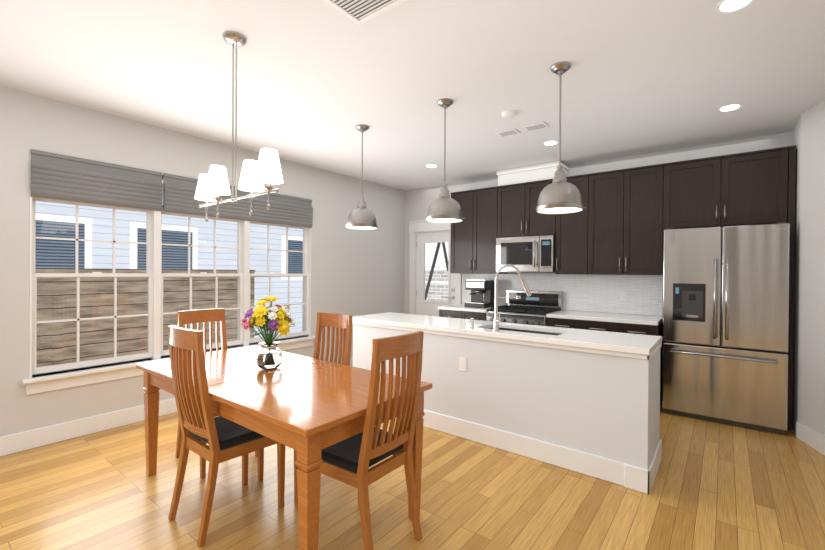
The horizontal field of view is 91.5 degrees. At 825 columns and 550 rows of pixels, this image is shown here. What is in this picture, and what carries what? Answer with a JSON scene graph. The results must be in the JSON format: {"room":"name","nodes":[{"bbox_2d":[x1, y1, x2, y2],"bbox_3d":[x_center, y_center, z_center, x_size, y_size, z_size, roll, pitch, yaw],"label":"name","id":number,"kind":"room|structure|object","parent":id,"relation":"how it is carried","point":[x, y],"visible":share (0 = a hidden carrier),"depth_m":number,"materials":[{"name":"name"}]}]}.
{"room":"kitchen","nodes":[
{"label":"kitchen","id":0,"kind":"room"},
{"bbox_2d":[0,85,404,436],"bbox_3d":[-2.609,-0.023,3.715,0.160,2.760,8.180,1,0,38],"label":"wall","id":1,"kind":"structure","parent":0,"point":[354,272],"depth_m":3.65,"materials":[{"name":"white paint"}]},
{"bbox_2d":[21,149,314,394],"bbox_3d":[-2.184,-0.020,4.208,0.225,1.904,2.780,1,0,38],"label":"window","id":2,"kind":"structure","parent":1,"relation":"in","point":[154,274],"depth_m":3.81,"materials":[{"name":"white"}]},
{"bbox_2d":[30,149,162,210],"bbox_3d":[-2.675,-0.785,3.473,0.064,0.365,0.921,1,0,38],"label":"blind","id":3,"kind":"object","parent":2,"relation":"attached to","point":[62,177],"visible":1,"depth_m":3.41,"materials":[{"name":"grey fabric"}]},
{"bbox_2d":[162,173,312,227],"bbox_3d":[-1.847,-0.785,4.537,0.064,0.365,1.749,1,0,38],"label":"blind","id":4,"kind":"object","parent":2,"relation":"attached to","point":[179,192],"visible":0.85,"depth_m":4.45,"materials":[{"name":"grey fabric"}]},
{"bbox_2d":[0,358,352,456],"bbox_3d":[-2.543,1.285,3.663,0.030,0.145,7.860,1,0,38],"label":"baseboard","id":5,"kind":"structure","parent":1,"relation":"attached to","point":[55,433],"depth_m":3.34,"materials":[{"name":"white"}]},
{"bbox_2d":[0,405,824,549],"bbox_3d":[0.457,1.439,1.330,7.952,0.100,8.180,1,0,38],"label":"floor","id":6,"kind":"structure","parent":0,"point":[718,486],"depth_m":2.45,"materials":[{"name":"brown wood"}]},
{"bbox_2d":[175,308,256,478],"bbox_3d":[-1.470,0.825,3.006,0.515,1.091,0.436,1,0,38],"label":"chair","id":7,"kind":"object","parent":6,"relation":"on","point":[198,317],"visible":0.38,"depth_m":3.15,"materials":[{"name":"brown wood"}]},
{"bbox_2d":[168,325,285,547],"bbox_3d":[-1.072,0.831,2.314,0.436,1.091,0.515,1,0,38],"label":"chair","id":8,"kind":"object","parent":6,"relation":"on","point":[225,439],"visible":0.92,"depth_m":2.14,"materials":[{"name":"brown wood"}]},
{"bbox_2d":[136,346,432,549],"bbox_3d":[-0.886,0.994,2.514,1.850,0.760,0.880,1,0,38],"label":"dining table","id":9,"kind":"object","parent":6,"relation":"on","point":[308,409],"visible":0.92,"depth_m":2.09,"materials":[{"name":"brown wood"}]},
{"bbox_2d":[241,296,296,368],"bbox_3d":[-0.943,0.377,2.615,0.384,0.471,0.358,1,0,38],"label":"vase","id":10,"kind":"object","parent":9,"relation":"on","point":[269,355],"visible":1,"depth_m":2.57,"materials":[{"name":"clear glass"}]},
{"bbox_2d":[257,312,352,502],"bbox_3d":[-0.710,0.831,2.730,0.436,1.091,0.515,1,0,38],"label":"chair","id":11,"kind":"object","parent":6,"relation":"on","point":[342,322],"visible":0.35,"depth_m":2.87,"materials":[{"name":"brown wood"}]},
{"bbox_2d":[320,331,423,549],"bbox_3d":[-0.246,0.838,2.092,0.515,1.091,0.436,1,0,38],"label":"chair","id":12,"kind":"object","parent":6,"relation":"on","point":[351,460],"visible":0.75,"depth_m":1.94,"materials":[{"name":"brown wood"}]},
{"bbox_2d":[439,310,487,320],"bbox_3d":[0.846,0.929,5.599,0.736,0.880,0.636,1,0,38],"label":"base cabinet","id":13,"kind":"object","parent":6,"relation":"on","point":[462,314],"depth_m":5.32,"materials":[{"name":"brown wood"}]},
{"bbox_2d":[438,302,490,309],"bbox_3d":[0.841,0.469,5.596,0.748,0.040,0.646,1,0,38],"label":"countertop","id":14,"kind":"structure","parent":13,"relation":"on","point":[460,306],"depth_m":5.43,"materials":[{"name":"white stone"}]},
{"bbox_2d":[464,279,494,307],"bbox_3d":[0.925,0.263,5.550,0.310,0.372,0.422,1,0,38],"label":"coffee machine","id":15,"kind":"object","parent":14,"relation":"on","point":[482,293],"visible":0.92,"depth_m":5.49,"materials":[{"name":"black plastic"}]},
{"bbox_2d":[352,320,661,493],"bbox_3d":[0.607,0.938,3.605,2.729,0.880,0.613,1,0,38],"label":"kitchen island","id":16,"kind":"object","parent":6,"relation":"on","point":[584,401],"depth_m":2.96,"materials":[{"name":"white paint"}]},
{"bbox_2d":[353,312,661,355],"bbox_3d":[0.607,0.478,3.620,2.740,0.040,0.660,1,0,38],"label":"island countertop","id":17,"kind":"structure","parent":16,"relation":"on","point":[639,345],"depth_m":3.20,"materials":[{"name":"white stone"}]},
{"bbox_2d":[470,264,530,330],"bbox_3d":[0.727,0.186,3.352,0.433,0.546,0.324,1,0,38],"label":"faucet","id":18,"kind":"object","parent":17,"relation":"on","point":[496,318],"visible":1,"depth_m":3.26,"materials":[{"name":"silver metal"}]},
{"bbox_2d":[486,290,562,325],"bbox_3d":[1.410,0.797,5.098,0.756,1.155,0.702,1,0,38],"label":"range","id":19,"kind":"object","parent":6,"relation":"on","point":[535,307],"visible":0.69,"depth_m":5.10,"materials":[{"name":"silver metal"}]},
{"bbox_2d":[547,318,625,332],"bbox_3d":[2.059,0.942,4.655,0.801,0.880,0.636,1,0,38],"label":"base cabinet","id":20,"kind":"object","parent":6,"relation":"on","point":[576,323],"depth_m":4.37,"materials":[{"name":"brown wood"}]},
{"bbox_2d":[546,310,661,325],"bbox_3d":[2.180,0.483,4.555,1.107,0.040,0.646,1,0,38],"label":"countertop","id":21,"kind":"structure","parent":20,"relation":"on","point":[598,314],"depth_m":4.48,"materials":[{"name":"white stone"}]},
{"bbox_2d":[626,322,661,406],"bbox_3d":[2.448,0.946,4.352,0.427,0.880,0.636,1,0,38],"label":"base cabinet","id":22,"kind":"object","parent":6,"relation":"on","point":[644,328],"depth_m":4.08,"materials":[{"name":"brown wood"}]},
{"bbox_2d":[662,222,789,434],"bbox_3d":[3.002,0.468,3.909,0.923,1.847,0.622,1,0,38],"label":"fridge","id":23,"kind":"object","parent":6,"relation":"on","point":[725,335],"visible":1,"depth_m":3.68,"materials":[{"name":"grey metal"}]},
{"bbox_2d":[0,0,824,190],"bbox_3d":[0.475,-1.431,1.315,7.952,0.120,8.180,1,0,38],"label":"ceiling","id":24,"kind":"structure","parent":0,"point":[640,77],"depth_m":2.77,"materials":[{"name":"white paint"}]},
{"bbox_2d":[194,31,282,221],"bbox_3d":[-1.045,-0.862,2.358,0.954,1.048,0.204,1,0,38],"label":"chandelier","id":25,"kind":"object","parent":24,"relation":"hanging from","point":[213,183],"visible":1,"depth_m":2.34,"materials":[{"name":"white fabric"}]},
{"bbox_2d":[316,146,330,149],"bbox_3d":[-0.981,-1.395,4.437,0.164,0.004,0.164,1,0,38],"label":"recessed light","id":26,"kind":"object","parent":24,"relation":"in","point":[323,147],"visible":1,"depth_m":4.42,"materials":[{"name":"white plastic"}]},
{"bbox_2d":[346,124,377,229],"bbox_3d":[-0.478,-0.913,3.784,0.299,0.955,0.309,1,0,38],"label":"pendant light","id":27,"kind":"object","parent":24,"relation":"hanging from","point":[361,217],"visible":1,"depth_m":3.73,"materials":[{"name":"silver metal"}]},
{"bbox_2d":[323,0,407,24],"bbox_3d":[-0.250,-1.372,1.892,0.460,0.012,0.460,1,0,38],"label":"ceiling vent","id":28,"kind":"object","parent":24,"relation":"in","point":[359,9],"visible":1,"depth_m":2.07,"materials":[{"name":"white metal"}]},
{"bbox_2d":[425,164,437,167],"bbox_3d":[0.246,-1.391,5.167,0.164,0.004,0.164,1,0,38],"label":"recessed light","id":29,"kind":"object","parent":24,"relation":"in","point":[431,166],"visible":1,"depth_m":5.18,"materials":[{"name":"white plastic"}]},
{"bbox_2d":[426,98,464,222],"bbox_3d":[0.256,-0.905,3.213,0.299,0.955,0.309,1,0,38],"label":"pendant light","id":30,"kind":"object","parent":24,"relation":"hanging from","point":[444,207],"visible":1,"depth_m":3.15,"materials":[{"name":"silver metal"}]},
{"bbox_2d":[496,128,519,136],"bbox_3d":[0.930,-1.375,3.913,0.200,0.012,0.140,1,0,38],"label":"ceiling vent","id":31,"kind":"object","parent":24,"relation":"in","point":[514,131],"visible":1,"depth_m":3.90,"materials":[{"name":"white metal"}]},
{"bbox_2d":[501,110,516,117],"bbox_3d":[0.826,-1.364,3.437,0.128,0.032,0.128,1,0,38],"label":"smoke detector","id":32,"kind":"object","parent":24,"relation":"attached to","point":[509,114],"visible":1,"depth_m":3.40,"materials":[{"name":"white plastic"}]},
{"bbox_2d":[523,122,548,130],"bbox_3d":[1.151,-1.373,3.741,0.200,0.012,0.140,1,0,38],"label":"ceiling vent","id":33,"kind":"object","parent":24,"relation":"in","point":[536,126],"visible":0.98,"depth_m":3.72,"materials":[{"name":"white metal"}]},
{"bbox_2d":[543,141,558,145],"bbox_3d":[1.454,-1.378,4.228,0.164,0.004,0.164,1,0,38],"label":"recessed light","id":34,"kind":"object","parent":24,"relation":"in","point":[550,143],"visible":1,"depth_m":4.24,"materials":[{"name":"white plastic"}]},
{"bbox_2d":[536,61,585,213],"bbox_3d":[0.974,-0.897,2.654,0.299,0.955,0.309,1,0,38],"label":"pendant light","id":35,"kind":"object","parent":24,"relation":"hanging from","point":[560,194],"visible":1,"depth_m":2.60,"materials":[{"name":"silver metal"}]},
{"bbox_2d":[717,104,742,111],"bbox_3d":[2.610,-1.366,3.304,0.164,0.004,0.164,1,0,38],"label":"recessed light","id":36,"kind":"object","parent":24,"relation":"in","point":[729,108],"visible":1,"depth_m":3.31,"materials":[{"name":"white plastic"}]},
{"bbox_2d":[715,0,754,13],"bbox_3d":[1.629,-1.365,2.026,0.164,0.004,0.164,1,0,38],"label":"recessed light","id":37,"kind":"object","parent":24,"relation":"in","point":[727,6],"visible":1,"depth_m":2.04,"materials":[{"name":"white plastic"}]},
{"bbox_2d":[404,132,792,315],"bbox_3d":[1.858,-0.003,5.320,4.920,2.760,0.160,1,0,38],"label":"wall","id":38,"kind":"structure","parent":0,"point":[418,202],"depth_m":4.84,"materials":[{"name":"white paint"}]},
{"bbox_2d":[408,220,460,314],"bbox_3d":[0.389,0.244,6.441,1.040,2.235,0.195,1,0,38],"label":"door frame","id":39,"kind":"structure","parent":38,"relation":"attached to","point":[420,226],"depth_m":6.63,"materials":[{"name":"white painted wood"}]},
{"bbox_2d":[416,231,455,316],"bbox_3d":[0.363,0.336,6.416,0.796,2.026,0.100,1,0,38],"label":"back door","id":40,"kind":"structure","parent":38,"relation":"in","point":[426,307],"depth_m":6.51,"materials":[{"name":"white"}]},
{"bbox_2d":[450,185,504,272],"bbox_3d":[0.966,-0.591,5.688,0.791,1.160,0.346,1,0,38],"label":"upper cabinet","id":41,"kind":"object","parent":38,"relation":"attached to","point":[473,239],"depth_m":5.53,"materials":[{"name":"brown wood"}]},
{"bbox_2d":[502,177,557,236],"bbox_3d":[1.536,-0.825,5.245,0.770,0.680,0.346,1,0,38],"label":"upper cabinet","id":42,"kind":"object","parent":38,"relation":"attached to","point":[520,218],"depth_m":5.10,"materials":[{"name":"brown wood"}]},
{"bbox_2d":[496,235,554,272],"bbox_3d":[1.497,-0.247,5.203,0.754,0.459,0.433,1,0,38],"label":"microwave","id":43,"kind":"object","parent":42,"relation":"attached to","point":[530,254],"visible":0.98,"depth_m":5.04,"materials":[{"name":"grey metal"}]},
{"bbox_2d":[498,161,569,184],"bbox_3d":[1.562,-1.274,5.256,0.820,0.218,0.296,1,0,38],"label":"crown molding","id":44,"kind":"structure","parent":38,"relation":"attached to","point":[532,172],"depth_m":5.11,"materials":[{"name":"white paint"}]},
{"bbox_2d":[554,173,593,273],"bbox_3d":[1.986,-0.580,4.895,0.496,1.160,0.346,1,0,38],"label":"upper cabinet","id":45,"kind":"object","parent":38,"relation":"attached to","point":[574,239],"depth_m":4.71,"materials":[{"name":"brown wood"}]},
{"bbox_2d":[594,163,669,274],"bbox_3d":[2.426,-0.576,4.553,0.861,1.160,0.346,1,0,38],"label":"upper cabinet","id":46,"kind":"object","parent":38,"relation":"attached to","point":[621,221],"depth_m":4.38,"materials":[{"name":"brown wood"}]},
{"bbox_2d":[670,146,789,228],"bbox_3d":[3.097,-0.809,4.031,0.955,0.680,0.346,1,0,38],"label":"upper cabinet","id":47,"kind":"object","parent":38,"relation":"attached to","point":[753,187],"depth_m":3.85,"materials":[{"name":"brown wood"}]},
{"bbox_2d":[793,100,824,435],"bbox_3d":[2.328,0.029,-0.203,2.924,2.760,8.302,1,0,38],"label":"wall","id":48,"kind":"structure","parent":0,"point":[809,325],"depth_m":3.29,"materials":[{"name":"white paint"}]},
{"bbox_2d":[796,421,824,455],"bbox_3d":[2.089,1.335,-0.258,2.677,0.145,7.297,1,0,38],"label":"baseboard","id":49,"kind":"structure","parent":48,"relation":"attached to","point":[807,435],"depth_m":3.25,"materials":[{"name":"white"}]},
{"label":"outside","id":50,"kind":"structure","parent":0,"visible":0},
{"bbox_2d":[36,180,447,366],"bbox_3d":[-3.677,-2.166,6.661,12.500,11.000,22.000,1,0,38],"label":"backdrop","id":51,"kind":"structure","parent":50,"point":[223,263],"depth_m":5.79,"materials":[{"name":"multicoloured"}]}
]}

